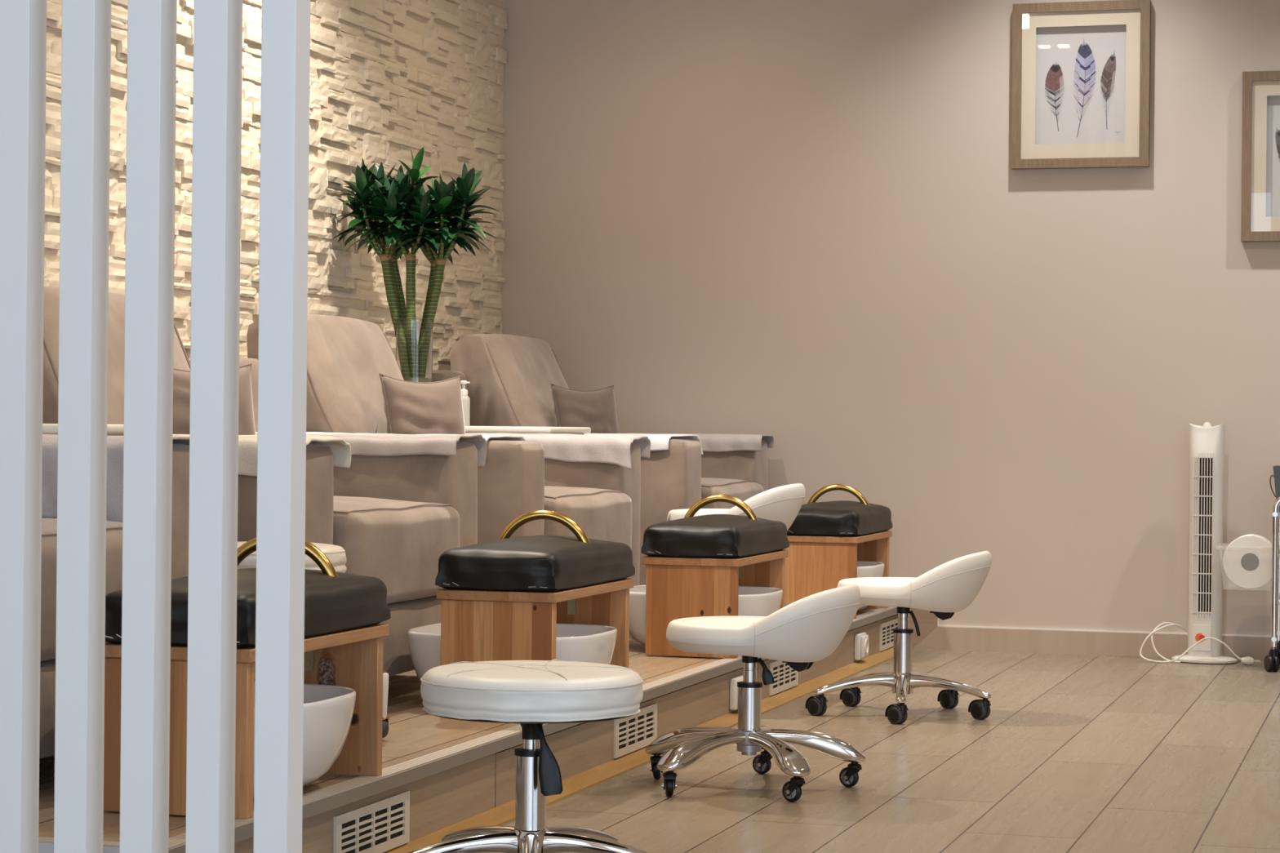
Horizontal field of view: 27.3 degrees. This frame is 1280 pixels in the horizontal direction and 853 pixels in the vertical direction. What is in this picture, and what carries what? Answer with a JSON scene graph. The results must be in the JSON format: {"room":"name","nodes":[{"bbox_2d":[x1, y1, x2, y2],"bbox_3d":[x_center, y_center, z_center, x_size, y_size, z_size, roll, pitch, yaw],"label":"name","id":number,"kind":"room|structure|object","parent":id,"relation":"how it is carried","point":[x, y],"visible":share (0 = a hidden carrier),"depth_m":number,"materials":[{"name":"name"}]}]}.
{"room":"salon","nodes":[
{"label":"salon","id":0,"kind":"room"},
{"bbox_2d":[44,0,507,370],"bbox_3d":[-2.439,-0.778,4.361,0.130,3.200,12.962,1,0,17],"label":"wall","id":1,"kind":"structure","parent":0,"point":[388,79],"depth_m":9.10,"materials":[{"name":"beige stone"}]},
{"bbox_2d":[38,606,897,852],"bbox_3d":[-0.660,0.752,7.362,1.655,0.170,6.186,1,0,17],"label":"trim","id":2,"kind":"structure","parent":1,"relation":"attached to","point":[333,797],"depth_m":5.31,"materials":[{"name":"beige wood"}]},
{"bbox_2d":[499,648,1279,852],"bbox_3d":[0.815,0.905,3.388,6.955,0.100,13.162,1,0,17],"label":"floor","id":3,"kind":"structure","parent":0,"point":[1072,753],"depth_m":6.42,"materials":[{"name":"brown wood"}]},
{"bbox_2d":[0,0,46,852],"bbox_3d":[-0.928,-0.763,3.958,0.054,3.200,0.053,1,0,17],"label":"partition slat","id":4,"kind":"object","parent":3,"relation":"on","point":[23,23],"visible":1,"depth_m":3.94,"materials":[{"name":"white paint"}]},
{"bbox_2d":[53,0,111,852],"bbox_3d":[-0.825,-0.762,3.927,0.054,3.200,0.053,1,0,17],"label":"partition slat","id":5,"kind":"object","parent":3,"relation":"on","point":[86,54],"visible":1,"depth_m":3.90,"materials":[{"name":"white paint"}]},
{"bbox_2d":[119,0,177,852],"bbox_3d":[-0.721,-0.761,3.896,0.054,3.200,0.053,1,0,17],"label":"partition slat","id":6,"kind":"object","parent":3,"relation":"on","point":[151,97],"visible":1,"depth_m":3.87,"materials":[{"name":"white paint"}]},
{"bbox_2d":[185,0,242,852],"bbox_3d":[-0.618,-0.760,3.865,0.054,3.200,0.053,1,0,17],"label":"partition slat","id":7,"kind":"object","parent":3,"relation":"on","point":[217,24],"visible":1,"depth_m":3.84,"materials":[{"name":"white paint"}]},
{"bbox_2d":[253,0,310,852],"bbox_3d":[-0.514,-0.759,3.835,0.054,3.200,0.053,1,0,17],"label":"partition slat","id":8,"kind":"object","parent":3,"relation":"on","point":[285,24],"visible":1,"depth_m":3.81,"materials":[{"name":"white paint"}]},
{"bbox_2d":[38,608,897,852],"bbox_3d":[-0.673,0.753,7.375,1.623,0.167,6.170,1,0,17],"label":"platform","id":9,"kind":"object","parent":3,"relation":"on","point":[413,733],"visible":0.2,"depth_m":5.81,"materials":[{"name":"brown wood"}]},
{"bbox_2d":[42,423,124,435],"bbox_3d":[-1.495,0.326,5.876,0.725,0.668,0.370,1,0,17],"label":"side table","id":10,"kind":"object","parent":9,"relation":"on","point":[47,428],"visible":0.02,"depth_m":5.73,"materials":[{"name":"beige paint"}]},
{"bbox_2d":[39,444,189,759],"bbox_3d":[-1.564,0.156,5.041,1.157,1.007,1.229,1,0,17],"label":"armchair","id":11,"kind":"object","parent":9,"relation":"on","point":[180,452],"visible":0.15,"depth_m":4.92,"materials":[{"name":"beige fabric"}]},
{"bbox_2d":[40,518,122,661],"bbox_3d":[-1.444,0.301,5.005,0.904,0.273,0.722,1,0,17],"label":"seat cushion","id":12,"kind":"object","parent":11,"relation":"on","point":[113,576],"depth_m":4.76,"materials":[{"name":"beige fabric"}]},
{"bbox_2d":[41,434,189,522],"bbox_3d":[-1.247,0.112,5.452,0.700,0.191,0.294,1,0,17],"label":"towel","id":13,"kind":"object","parent":11,"relation":"on","point":[114,494],"visible":0.2,"depth_m":5.28,"materials":[{"name":"white fabric"}]},
{"bbox_2d":[103,537,391,818],"bbox_3d":[-0.711,0.434,4.811,0.304,0.468,0.650,1,0,17],"label":"footrest","id":14,"kind":"object","parent":9,"relation":"on","point":[344,634],"visible":0.45,"depth_m":4.72,"materials":[{"name":"brown wood"}]},
{"bbox_2d":[105,568,391,648],"bbox_3d":[-0.711,0.333,4.811,0.302,0.143,0.649,1,0,17],"label":"cushion","id":15,"kind":"object","parent":14,"relation":"on","point":[342,610],"depth_m":4.77,"materials":[{"name":"black leather"}]},
{"bbox_2d":[42,286,477,676],"bbox_3d":[-1.096,0.160,6.614,1.155,1.007,1.230,1,0,17],"label":"armchair","id":16,"kind":"object","parent":9,"relation":"on","point":[393,518],"visible":0.15,"depth_m":6.48,"materials":[{"name":"beige fabric"}]},
{"bbox_2d":[42,286,190,424],"bbox_3d":[-1.338,-0.073,6.698,0.357,0.547,0.773,1,0,17],"label":"cushion","id":17,"kind":"object","parent":16,"relation":"on","point":[116,327],"depth_m":6.48,"materials":[{"name":"beige fabric"}]},
{"bbox_2d":[173,363,256,435],"bbox_3d":[-1.089,0.009,6.591,0.139,0.344,0.348,1,0,41],"label":"throw pillow","id":18,"kind":"object","parent":16,"relation":"on","point":[181,378],"visible":0.16,"depth_m":6.54,"materials":[{"name":"brown fabric"}]},
{"bbox_2d":[172,434,351,476],"bbox_3d":[-1.094,0.075,6.106,0.819,0.117,0.308,1,0,17],"label":"towel","id":19,"kind":"object","parent":16,"relation":"on","point":[247,444],"visible":0.15,"depth_m":5.93,"materials":[{"name":"white fabric"}]},
{"bbox_2d":[255,433,486,466],"bbox_3d":[-0.846,0.061,7.043,0.863,0.090,0.312,1,0,17],"label":"towel","id":20,"kind":"object","parent":16,"relation":"on","point":[374,445],"visible":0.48,"depth_m":6.85,"materials":[{"name":"white fabric"}]},
{"bbox_2d":[333,495,460,604],"bbox_3d":[-0.977,0.305,6.577,0.902,0.270,0.722,1,0,17],"label":"seat cushion","id":21,"kind":"object","parent":16,"relation":"on","point":[399,541],"depth_m":6.40,"materials":[{"name":"beige fabric"}]},
{"bbox_2d":[253,684,356,799],"bbox_3d":[-0.782,0.579,4.831,0.476,0.178,0.450,1,0,17],"label":"bowl","id":22,"kind":"object","parent":9,"relation":"on","point":[328,710],"visible":0.15,"depth_m":4.78,"materials":[{"name":"white ceramic"}]},
{"bbox_2d":[237,541,389,738],"bbox_3d":[-0.798,0.458,5.682,0.530,0.414,0.519,1,0,17],"label":"round stool","id":23,"kind":"object","parent":9,"relation":"on","point":[336,555],"visible":0.13,"depth_m":5.61,"materials":[{"name":"beige leather"}]},
{"bbox_2d":[188,314,640,586],"bbox_3d":[-0.660,0.163,8.074,1.156,1.007,1.229,1,0,17],"label":"armchair","id":24,"kind":"object","parent":9,"relation":"on","point":[346,357],"visible":0.24,"depth_m":7.88,"materials":[{"name":"beige fabric"}]},
{"bbox_2d":[246,314,403,433],"bbox_3d":[-0.899,-0.070,8.160,0.363,0.547,0.772,1,0,17],"label":"cushion","id":25,"kind":"object","parent":24,"relation":"on","point":[346,357],"depth_m":7.98,"materials":[{"name":"beige fabric"}]},
{"bbox_2d":[255,431,526,441],"bbox_3d":[-0.755,0.051,7.596,0.816,0.066,0.293,1,0,17],"label":"towel","id":26,"kind":"object","parent":24,"relation":"on","point":[507,437],"visible":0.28,"depth_m":7.58,"materials":[{"name":"white fabric"}]},
{"bbox_2d":[378,373,465,434],"bbox_3d":[-0.652,0.012,8.051,0.138,0.344,0.348,1,0,41],"label":"throw pillow","id":27,"kind":"object","parent":24,"relation":"on","point":[410,407],"visible":0.59,"depth_m":7.99,"materials":[{"name":"brown fabric"}]},
{"bbox_2d":[465,432,650,470],"bbox_3d":[-0.378,0.076,8.497,0.826,0.112,0.317,1,0,17],"label":"towel","id":28,"kind":"object","parent":24,"relation":"on","point":[615,449],"visible":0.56,"depth_m":8.30,"materials":[{"name":"white fabric"}]},
{"bbox_2d":[543,485,631,549],"bbox_3d":[-0.540,0.307,8.038,0.904,0.273,0.722,1,0,17],"label":"seat cushion","id":29,"kind":"object","parent":24,"relation":"on","point":[603,513],"depth_m":7.89,"materials":[{"name":"beige fabric"}]},
{"bbox_2d":[406,622,617,682],"bbox_3d":[-0.309,0.582,6.399,0.476,0.178,0.450,1,0,17],"label":"bowl","id":30,"kind":"object","parent":9,"relation":"on","point":[589,643],"visible":0.28,"depth_m":6.27,"materials":[{"name":"white ceramic"}]},
{"bbox_2d":[464,426,591,435],"bbox_3d":[-0.581,0.332,8.945,0.725,0.668,0.445,1,0,17],"label":"side table","id":31,"kind":"object","parent":9,"relation":"on","point":[509,429],"visible":0.21,"depth_m":8.69,"materials":[{"name":"beige paint"}]},
{"bbox_2d":[395,319,432,382],"bbox_3d":[-0.761,-0.181,8.862,0.124,0.356,0.124,1,0,17],"label":"glass vase","id":32,"kind":"object","parent":31,"relation":"on","point":[414,337],"visible":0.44,"depth_m":8.81,"materials":[{"name":"clear glass"}]},
{"bbox_2d":[330,146,500,337],"bbox_3d":[-0.736,-0.484,8.868,0.543,0.911,0.477,1,0,17],"label":"dracaena plant","id":33,"kind":"object","parent":32,"relation":"in","point":[405,216],"visible":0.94,"depth_m":8.82,"materials":[{"name":"green plant"}]},
{"bbox_2d":[460,380,470,426],"bbox_3d":[-0.600,-0.079,8.944,0.045,0.155,0.045,1,0,17],"label":"pump bottle","id":34,"kind":"object","parent":31,"relation":"on","point":[465,398],"visible":0.68,"depth_m":8.93,"materials":[{"name":"white plastic"}]},
{"bbox_2d":[435,510,635,668],"bbox_3d":[-0.245,0.438,6.380,0.306,0.468,0.650,1,0,17],"label":"footrest","id":35,"kind":"object","parent":9,"relation":"on","point":[505,598],"visible":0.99,"depth_m":6.11,"materials":[{"name":"brown wood"}]},
{"bbox_2d":[435,535,635,592],"bbox_3d":[-0.244,0.336,6.380,0.302,0.144,0.647,1,0,17],"label":"cushion","id":36,"kind":"object","parent":35,"relation":"on","point":[534,563],"depth_m":6.12,"materials":[{"name":"black leather"}]},
{"bbox_2d":[432,333,767,585],"bbox_3d":[-0.170,0.166,9.718,1.157,1.007,1.229,1,0,17],"label":"armchair","id":37,"kind":"object","parent":9,"relation":"on","point":[510,377],"visible":0.33,"depth_m":9.46,"materials":[{"name":"beige fabric"}]},
{"bbox_2d":[449,333,568,426],"bbox_3d":[-0.412,-0.066,9.803,0.358,0.547,0.775,1,0,17],"label":"cushion","id":38,"kind":"object","parent":37,"relation":"on","point":[510,377],"depth_m":9.48,"materials":[{"name":"beige fabric"}]},
{"bbox_2d":[550,383,618,433],"bbox_3d":[-0.191,0.015,9.703,0.140,0.344,0.348,1,0,41],"label":"throw pillow","id":39,"kind":"object","parent":37,"relation":"on","point":[596,410],"visible":0.52,"depth_m":9.64,"materials":[{"name":"brown fabric"}]},
{"bbox_2d":[583,433,703,454],"bbox_3d":[-0.237,0.059,9.232,0.876,0.071,0.295,1,0,17],"label":"towel","id":40,"kind":"object","parent":37,"relation":"on","point":[658,442],"visible":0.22,"depth_m":9.03,"materials":[{"name":"white fabric"}]},
{"bbox_2d":[622,432,773,452],"bbox_3d":[0.153,0.061,10.125,0.717,0.069,0.298,1,0,17],"label":"towel","id":41,"kind":"object","parent":37,"relation":"on","point":[711,442],"visible":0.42,"depth_m":9.94,"materials":[{"name":"white fabric"}]},
{"bbox_2d":[701,477,764,508],"bbox_3d":[-0.050,0.311,9.682,0.904,0.271,0.722,1,0,17],"label":"seat cushion","id":42,"kind":"object","parent":37,"relation":"on","point":[743,489],"depth_m":9.49,"materials":[{"name":"beige fabric"}]},
{"bbox_2d":[384,646,914,852],"bbox_3d":[0.140,0.837,7.116,0.060,0.016,6.162,1,0,17],"label":"trim","id":43,"kind":"structure","parent":9,"relation":"attached to","point":[503,814],"depth_m":6.45,"materials":[{"name":"brown wood"}]},
{"bbox_2d":[629,585,782,645],"bbox_3d":[0.184,0.586,8.010,0.476,0.178,0.450,1,0,17],"label":"bowl","id":44,"kind":"object","parent":9,"relation":"on","point":[753,601],"visible":0.3,"depth_m":7.86,"materials":[{"name":"white ceramic"}]},
{"bbox_2d":[640,494,789,658],"bbox_3d":[0.235,0.441,7.994,0.304,0.468,0.647,1,0,17],"label":"footrest","id":45,"kind":"object","parent":9,"relation":"on","point":[696,566],"visible":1,"depth_m":7.72,"materials":[{"name":"brown wood"}]},
{"bbox_2d":[640,514,789,558],"bbox_3d":[0.236,0.339,7.994,0.302,0.144,0.647,1,0,17],"label":"cushion","id":46,"kind":"object","parent":45,"relation":"on","point":[709,535],"depth_m":7.72,"materials":[{"name":"black leather"}]},
{"bbox_2d":[666,483,805,606],"bbox_3d":[0.296,0.429,8.652,0.527,0.492,0.543,1,0,20],"label":"stool","id":47,"kind":"object","parent":9,"relation":"on","point":[783,504],"visible":0.27,"depth_m":8.47,"materials":[{"name":"white leather"},{"name":"chrome"},{"name":"black plastic"}]},
{"bbox_2d":[782,484,892,618],"bbox_3d":[0.715,0.445,9.605,0.305,0.468,0.648,1,0,17],"label":"footrest","id":48,"kind":"object","parent":9,"relation":"on","point":[827,540],"visible":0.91,"depth_m":9.32,"materials":[{"name":"brown wood"}]},
{"bbox_2d":[786,500,892,537],"bbox_3d":[0.716,0.343,9.605,0.302,0.144,0.646,1,0,17],"label":"cushion","id":49,"kind":"object","parent":48,"relation":"on","point":[840,518],"depth_m":9.32,"materials":[{"name":"black leather"}]},
{"bbox_2d":[857,560,884,611],"bbox_3d":[0.645,0.589,9.626,0.476,0.178,0.450,1,0,17],"label":"bowl","id":50,"kind":"object","parent":9,"relation":"on","point":[864,569],"visible":0.18,"depth_m":9.50,"materials":[{"name":"white ceramic"}]},
{"bbox_2d":[407,658,650,852],"bbox_3d":[-0.184,0.636,4.705,0.522,0.416,0.531,1,0,17],"label":"round stool","id":51,"kind":"object","parent":3,"relation":"on","point":[531,694],"visible":1,"depth_m":4.62,"materials":[{"name":"white leather"},{"name":"chrome"},{"name":"black plastic"}]},
{"bbox_2d":[644,584,866,802],"bbox_3d":[0.255,0.606,6.181,0.526,0.480,0.518,1,0,20],"label":"stool","id":52,"kind":"object","parent":3,"relation":"on","point":[807,630],"visible":1,"depth_m":6.04,"materials":[{"name":"white leather"},{"name":"chrome"},{"name":"black plastic"}]},
{"bbox_2d":[805,551,991,724],"bbox_3d":[0.780,0.607,7.760,0.531,0.489,0.531,1,0,20],"label":"stool","id":53,"kind":"object","parent":3,"relation":"on","point":[951,587],"visible":0.97,"depth_m":7.65,"materials":[{"name":"white leather"},{"name":"chrome"},{"name":"black plastic"}]},
{"bbox_2d":[1139,422,1260,665],"bbox_3d":[2.050,0.424,9.625,0.430,0.881,0.205,1,0,9],"label":"tower fan","id":54,"kind":"object","parent":3,"relation":"on","point":[1206,442],"visible":1,"depth_m":9.58,"materials":[{"name":"white plastic"}]},
{"bbox_2d":[1191,453,1213,617],"bbox_3d":[2.049,0.395,9.578,0.073,0.595,0.005,1,0,24],"label":"grille","id":55,"kind":"object","parent":54,"relation":"attached to","point":[1202,464],"depth_m":9.58,"materials":[{"name":"beige plastic"}]},
{"bbox_2d":[1263,496,1279,671],"bbox_3d":[2.462,0.551,9.352,0.455,0.630,0.366,1,0,17],"label":"trolley","id":56,"kind":"object","parent":3,"relation":"on","point":[1272,661],"visible":1,"depth_m":9.26,"materials":[{"name":"silver metal"}]},
{"bbox_2d":[1269,465,1279,512],"bbox_3d":[2.328,0.224,9.359,0.170,0.165,0.156,1,0,17],"label":"metal bucket","id":57,"kind":"object","parent":56,"relation":"on","point":[1276,475],"visible":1,"depth_m":9.31,"materials":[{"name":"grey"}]},
{"bbox_3d":[2.172,0.503,9.431,0.198,0.156,0.220,1,0,17],"label":"plastic bin","id":58,"kind":"object","parent":56,"relation":"hanging from","visible":0},
{"bbox_2d":[1222,533,1279,588],"bbox_3d":[2.187,0.483,9.416,0.190,0.190,0.120,1,0,17],"label":"paper roll","id":59,"kind":"object","parent":58,"relation":"in","point":[1247,559],"visible":0.96,"depth_m":9.37,"materials":[{"name":"white paper"}]},
{"bbox_2d":[501,0,1279,635],"bbox_3d":[2.696,-0.732,9.645,6.955,3.200,0.100,1,0,17],"label":"wall","id":60,"kind":"structure","parent":0,"point":[810,225],"depth_m":10.07,"materials":[{"name":"beige paint"}]},
{"bbox_2d":[333,791,409,852],"bbox_3d":[-0.510,0.770,5.027,0.006,0.101,0.366,1,0,17],"label":"air vent","id":61,"kind":"object","parent":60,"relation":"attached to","point":[383,825],"visible":1,"depth_m":5.03,"materials":[{"name":"beige"}]},
{"bbox_2d":[613,702,657,758],"bbox_3d":[-0.010,0.774,6.706,0.006,0.101,0.366,1,0,17],"label":"air vent","id":62,"kind":"object","parent":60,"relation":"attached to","point":[637,731],"visible":0.92,"depth_m":6.70,"materials":[{"name":"beige"}]},
{"bbox_2d":[729,675,742,710],"bbox_3d":[0.292,0.776,7.664,0.037,0.092,0.112,1,0,17],"label":"wall socket","id":63,"kind":"object","parent":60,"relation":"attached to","point":[733,682],"visible":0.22,"depth_m":7.61,"materials":[{"name":"white plastic"}]},
{"bbox_2d":[768,660,798,695],"bbox_3d":[0.452,0.777,8.258,0.006,0.101,0.366,1,0,17],"label":"air vent","id":64,"kind":"object","parent":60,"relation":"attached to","point":[785,677],"visible":0.73,"depth_m":8.22,"materials":[{"name":"beige"}]},
{"bbox_2d":[853,631,868,660],"bbox_3d":[0.788,0.780,9.332,0.037,0.092,0.112,1,0,17],"label":"wall socket","id":65,"kind":"object","parent":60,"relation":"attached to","point":[860,642],"visible":1,"depth_m":9.29,"materials":[{"name":"white plastic"}]},
{"bbox_2d":[879,617,898,651],"bbox_3d":[0.941,0.781,9.897,0.006,0.101,0.366,1,0,17],"label":"air vent","id":66,"kind":"object","parent":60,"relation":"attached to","point":[886,634],"visible":0.7,"depth_m":9.84,"materials":[{"name":"beige plastic"}]},
{"bbox_2d":[908,608,937,648],"bbox_3d":[1.067,0.752,10.072,0.147,0.200,0.006,1,0,17],"label":"trim","id":67,"kind":"structure","parent":60,"relation":"attached to","point":[927,622],"depth_m":10.06,"materials":[{"name":"brown wood"}]},
{"bbox_2d":[1011,0,1151,169],"bbox_3d":[1.656,-1.283,9.883,0.512,0.622,0.039,1,0,17],"label":"framed picture","id":68,"kind":"object","parent":60,"relation":"attached to","point":[1081,91],"visible":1,"depth_m":9.88,"materials":[{"name":"brown wood"}]},
{"bbox_2d":[1035,24,1126,144],"bbox_3d":[1.659,-1.283,9.894,0.442,0.552,0.002,1,0,17],"label":"print","id":69,"kind":"object","parent":68,"relation":"attached to","point":[1081,69],"depth_m":9.89,"materials":[{"name":"grey paper"}]},
{"bbox_2d":[1044,41,1119,137],"bbox_3d":[1.664,-1.275,9.891,0.284,0.374,0.001,1,0,17],"label":"painting","id":70,"kind":"object","parent":68,"relation":"attached to","point":[1082,78],"depth_m":9.89},
{"bbox_2d":[913,617,1271,661],"bbox_3d":[3.473,0.802,9.352,5.068,0.150,0.012,1,0,17],"label":"baseboard","id":71,"kind":"structure","parent":60,"relation":"attached to","point":[949,637],"depth_m":9.89,"materials":[{"name":"brown wood"}]},
{"bbox_2d":[1240,70,1279,241],"bbox_3d":[2.469,-0.993,9.640,0.512,0.625,0.039,1,0,17],"label":"framed picture","id":72,"kind":"object","parent":60,"relation":"attached to","point":[1260,126],"visible":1,"depth_m":9.69,"materials":[{"name":"brown wood"}]},
{"bbox_2d":[1266,95,1279,216],"bbox_3d":[2.472,-0.993,9.651,0.442,0.555,0.002,1,0,17],"label":"print","id":73,"kind":"object","parent":72,"relation":"attached to","point":[1273,102],"depth_m":9.69,"materials":[{"name":"grey paper"}]},
{"bbox_2d":[1275,126,1279,160],"bbox_3d":[2.478,-0.979,9.648,0.289,0.331,0.001,1,0,17],"label":"painting","id":74,"kind":"object","parent":72,"relation":"attached to","point":[1277,128],"depth_m":9.69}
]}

